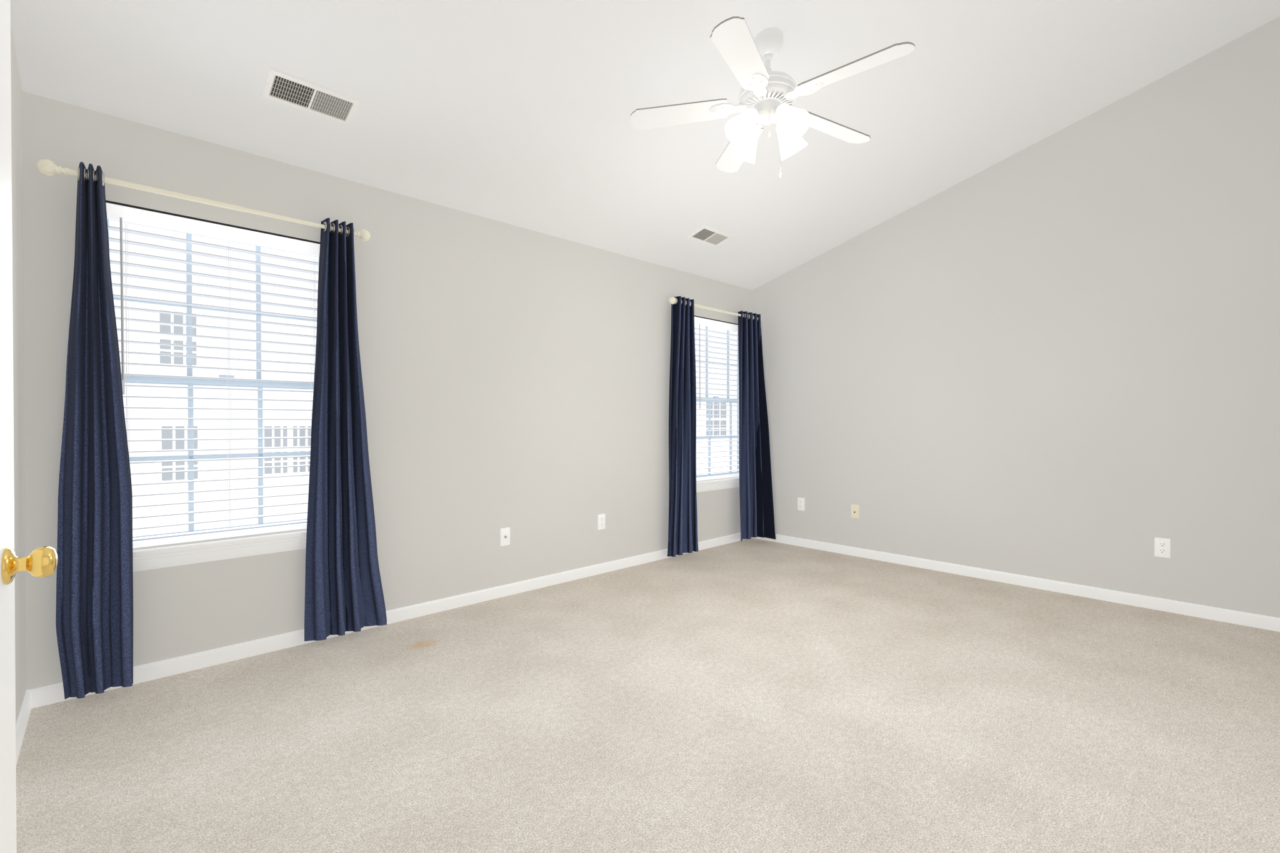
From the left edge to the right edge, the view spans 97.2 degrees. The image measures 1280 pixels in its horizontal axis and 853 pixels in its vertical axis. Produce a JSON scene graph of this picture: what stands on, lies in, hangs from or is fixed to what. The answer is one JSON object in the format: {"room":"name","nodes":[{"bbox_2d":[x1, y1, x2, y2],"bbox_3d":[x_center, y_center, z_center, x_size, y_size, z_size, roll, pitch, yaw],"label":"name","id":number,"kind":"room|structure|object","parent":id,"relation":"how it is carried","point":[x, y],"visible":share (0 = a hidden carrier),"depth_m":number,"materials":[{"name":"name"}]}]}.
{"room":"empty bedroom","nodes":[
{"label":"empty bedroom","id":0,"kind":"room"},
{"bbox_2d":[10,22,26,724],"bbox_3d":[-1.146,-0.681,0.862,0.001,3.818,3.850,0,1,-43],"label":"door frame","id":1,"kind":"structure","parent":0,"point":[18,377],"depth_m":2.08,"materials":[{"name":"grey paint"}]},
{"bbox_2d":[15,690,31,764],"bbox_3d":[-1.141,1.091,0.879,0.014,0.072,3.750,0,1,-43],"label":"baseboard","id":2,"kind":"structure","parent":1,"relation":"attached to","point":[22,720],"depth_m":2.04,"materials":[{"name":"white wood"}]},
{"bbox_2d":[0,0,58,852],"bbox_3d":[-0.939,0.101,0.768,0.174,2.030,0.775,0,1,-43],"label":"door","id":3,"kind":"structure","parent":1,"relation":"in","point":[41,562],"depth_m":1.02,"materials":[{"name":"white paint"}]},
{"bbox_2d":[21,91,752,690],"bbox_3d":[-0.711,-0.188,3.950,5.267,2.790,0.140,0,1,-43],"label":"wall","id":4,"kind":"structure","parent":0,"point":[517,380],"depth_m":3.36,"materials":[{"name":"grey paint"}]},
{"bbox_2d":[36,159,370,241],"bbox_3d":[-1.913,-1.012,2.629,1.224,0.071,0.123,0,1,-43],"label":"curtain rod","id":5,"kind":"object","parent":4,"relation":"attached to","point":[47,167],"visible":0.69,"depth_m":2.47,"materials":[{"name":"beige"}]},
{"bbox_2d":[55,161,133,699],"bbox_3d":[-2.223,0.018,2.300,0.228,2.140,0.091,0,1,-43],"label":"window curtain","id":6,"kind":"object","parent":5,"relation":"hanging from","point":[94,608],"visible":0.98,"depth_m":2.29,"materials":[{"name":"blue fabric"}]},
{"bbox_2d":[304,218,386,641],"bbox_3d":[-1.531,0.011,2.955,0.401,2.135,0.095,0,1,-43],"label":"window curtain","id":7,"kind":"object","parent":5,"relation":"hanging from","point":[344,592],"visible":0.96,"depth_m":2.92,"materials":[{"name":"blue fabric"}]},
{"bbox_2d":[107,218,319,547],"bbox_3d":[-2.022,-0.212,2.755,0.910,1.498,0.078,0,1,-43],"label":"window","id":8,"kind":"structure","parent":4,"relation":"in","point":[192,382],"depth_m":2.71,"materials":[{"name":"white plastic"}]},
{"bbox_2d":[105,200,319,548],"bbox_3d":[-1.965,-0.216,2.695,0.908,1.488,0.080,0,1,-43],"label":"window blind","id":9,"kind":"object","parent":8,"relation":"attached to","point":[121,212],"visible":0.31,"depth_m":2.64,"materials":[{"name":"white plastic"}]},
{"bbox_2d":[132,528,306,571],"bbox_3d":[-1.960,0.583,2.694,1.000,0.090,0.100,0,1,-43],"label":"window sill","id":10,"kind":"structure","parent":4,"relation":"attached to","point":[158,557],"depth_m":2.63,"materials":[{"name":"white wood"}]},
{"bbox_2d":[500,527,509,546],"bbox_3d":[-0.878,0.722,3.690,0.070,0.115,0.018,0,1,-43],"label":"outlet","id":11,"kind":"object","parent":4,"relation":"attached to","point":[505,536],"visible":1,"depth_m":3.69,"materials":[{"name":"white plastic"}]},
{"bbox_2d":[598,513,604,529],"bbox_3d":[-0.289,0.718,4.253,0.070,0.115,0.008,0,1,-43],"label":"outlet","id":12,"kind":"object","parent":4,"relation":"attached to","point":[601,521],"visible":1,"depth_m":4.25,"materials":[{"name":"white plastic"}]},
{"bbox_2d":[669,296,761,319],"bbox_3d":[0.684,-1.036,5.081,1.259,0.071,0.123,0,1,-43],"label":"curtain rod","id":13,"kind":"object","parent":4,"relation":"attached to","point":[672,300],"visible":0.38,"depth_m":4.95,"materials":[{"name":"beige"}]},
{"bbox_2d":[667,296,698,556],"bbox_3d":[0.366,-0.001,4.746,0.361,2.149,0.088,0,1,-43],"label":"window curtain","id":14,"kind":"object","parent":13,"relation":"hanging from","point":[682,532],"visible":0.98,"depth_m":4.71,"materials":[{"name":"blue fabric"}]},
{"bbox_2d":[738,310,775,541],"bbox_3d":[1.089,-0.006,5.316,0.313,2.148,0.252,0,1,-43],"label":"window curtain","id":15,"kind":"object","parent":13,"relation":"hanging from","point":[757,517],"visible":0.98,"depth_m":5.39,"materials":[{"name":"blue fabric"}]},
{"bbox_2d":[694,324,739,481],"bbox_3d":[0.697,-0.245,5.322,0.841,1.473,0.078,0,1,-43],"label":"window","id":16,"kind":"structure","parent":4,"relation":"in","point":[709,418],"depth_m":5.40,"materials":[{"name":"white plastic"}]},
{"bbox_2d":[694,315,739,481],"bbox_3d":[0.754,-0.250,5.262,0.839,1.462,0.080,0,1,-43],"label":"window blind","id":17,"kind":"object","parent":16,"relation":"attached to","point":[699,320],"visible":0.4,"depth_m":5.20,"materials":[{"name":"white plastic"}]},
{"bbox_2d":[696,476,739,492],"bbox_3d":[0.756,0.537,5.258,0.921,0.090,0.100,0,1,-43],"label":"window sill","id":18,"kind":"structure","parent":4,"relation":"attached to","point":[717,484],"depth_m":5.17,"materials":[{"name":"white wood"}]},
{"bbox_2d":[28,532,752,708],"bbox_3d":[-0.658,1.072,3.903,4.867,0.072,0.014,0,1,-43],"label":"baseboard","id":19,"kind":"structure","parent":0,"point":[47,695],"depth_m":3.11,"materials":[{"name":"white wood"}]},
{"bbox_2d":[10,0,1279,289],"bbox_3d":[0.624,-1.812,2.525,4.967,1.004,3.850,0,1,-43],"label":"ceiling","id":20,"kind":"structure","parent":0,"point":[515,112],"depth_m":2.84,"materials":[{"name":"white paint"}]},
{"bbox_2d":[261,67,360,125],"bbox_3d":[-1.446,-1.445,2.490,0.350,0.050,0.170,0,1,-43],"label":"ceiling vent","id":21,"kind":"object","parent":20,"relation":"in","point":[299,94],"visible":1,"depth_m":2.48,"materials":[{"name":"white metal"}]},
{"bbox_2d":[687,225,732,246],"bbox_3d":[0.539,-1.461,4.343,0.338,0.049,0.168,0,1,-43],"label":"ceiling vent","id":22,"kind":"object","parent":20,"relation":"in","point":[705,234],"visible":1,"depth_m":4.33,"materials":[{"name":"white metal"}]},
{"bbox_2d":[630,16,914,178],"bbox_3d":[0.628,-1.478,2.589,1.236,0.660,1.194,0,1,-43],"label":"ceiling fan","id":23,"kind":"object","parent":20,"relation":"hanging from","point":[767,95],"visible":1,"depth_m":2.55,"materials":[{"name":"white metal"}]},
{"bbox_2d":[16,538,1279,852],"bbox_3d":[0.624,1.117,2.545,4.967,0.001,3.850,0,1,-43],"label":"floor","id":24,"kind":"structure","parent":0,"point":[753,695],"depth_m":2.08,"materials":[{"name":"beige carpet"}]},
{"bbox_2d":[752,16,1279,618],"bbox_3d":[2.394,-0.703,4.203,0.001,3.818,3.850,0,1,-43],"label":"wall","id":25,"kind":"structure","parent":0,"point":[1055,356],"depth_m":3.71,"materials":[{"name":"grey paint"}]},
{"bbox_2d":[797,497,804,510],"bbox_3d":[1.477,0.712,5.178,0.008,0.115,0.070,0,1,-43],"label":"outlet","id":26,"kind":"object","parent":25,"relation":"attached to","point":[800,504],"visible":1,"depth_m":5.17,"materials":[{"name":"white plastic"}]},
{"bbox_2d":[850,504,858,518],"bbox_3d":[1.829,0.723,4.805,0.007,0.115,0.070,0,1,-43],"label":"outlet","id":27,"kind":"object","parent":25,"relation":"attached to","point":[854,510],"visible":1,"depth_m":4.80,"materials":[{"name":"beige plastic"}]},
{"bbox_2d":[752,534,1279,631],"bbox_3d":[2.389,1.069,4.210,0.014,0.072,3.750,0,1,-43],"label":"baseboard","id":28,"kind":"structure","parent":25,"relation":"attached to","point":[1235,617],"depth_m":3.76,"materials":[{"name":"white wood"}]},
{"bbox_2d":[1154,537,1170,558],"bbox_3d":[3.151,0.732,3.404,0.008,0.115,0.070,0,1,-43],"label":"outlet","id":29,"kind":"object","parent":25,"relation":"attached to","point":[1162,547],"visible":1,"depth_m":3.40,"materials":[{"name":"white plastic"}]},
{"label":"outside","id":30,"kind":"structure","parent":0,"visible":0},
{"bbox_2d":[109,219,736,536],"bbox_3d":[-4.951,0.053,12.182,70.000,26.000,0.070,0,1,-43],"label":"view outside windows","id":31,"kind":"structure","parent":30,"point":[722,415],"depth_m":9.95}
]}

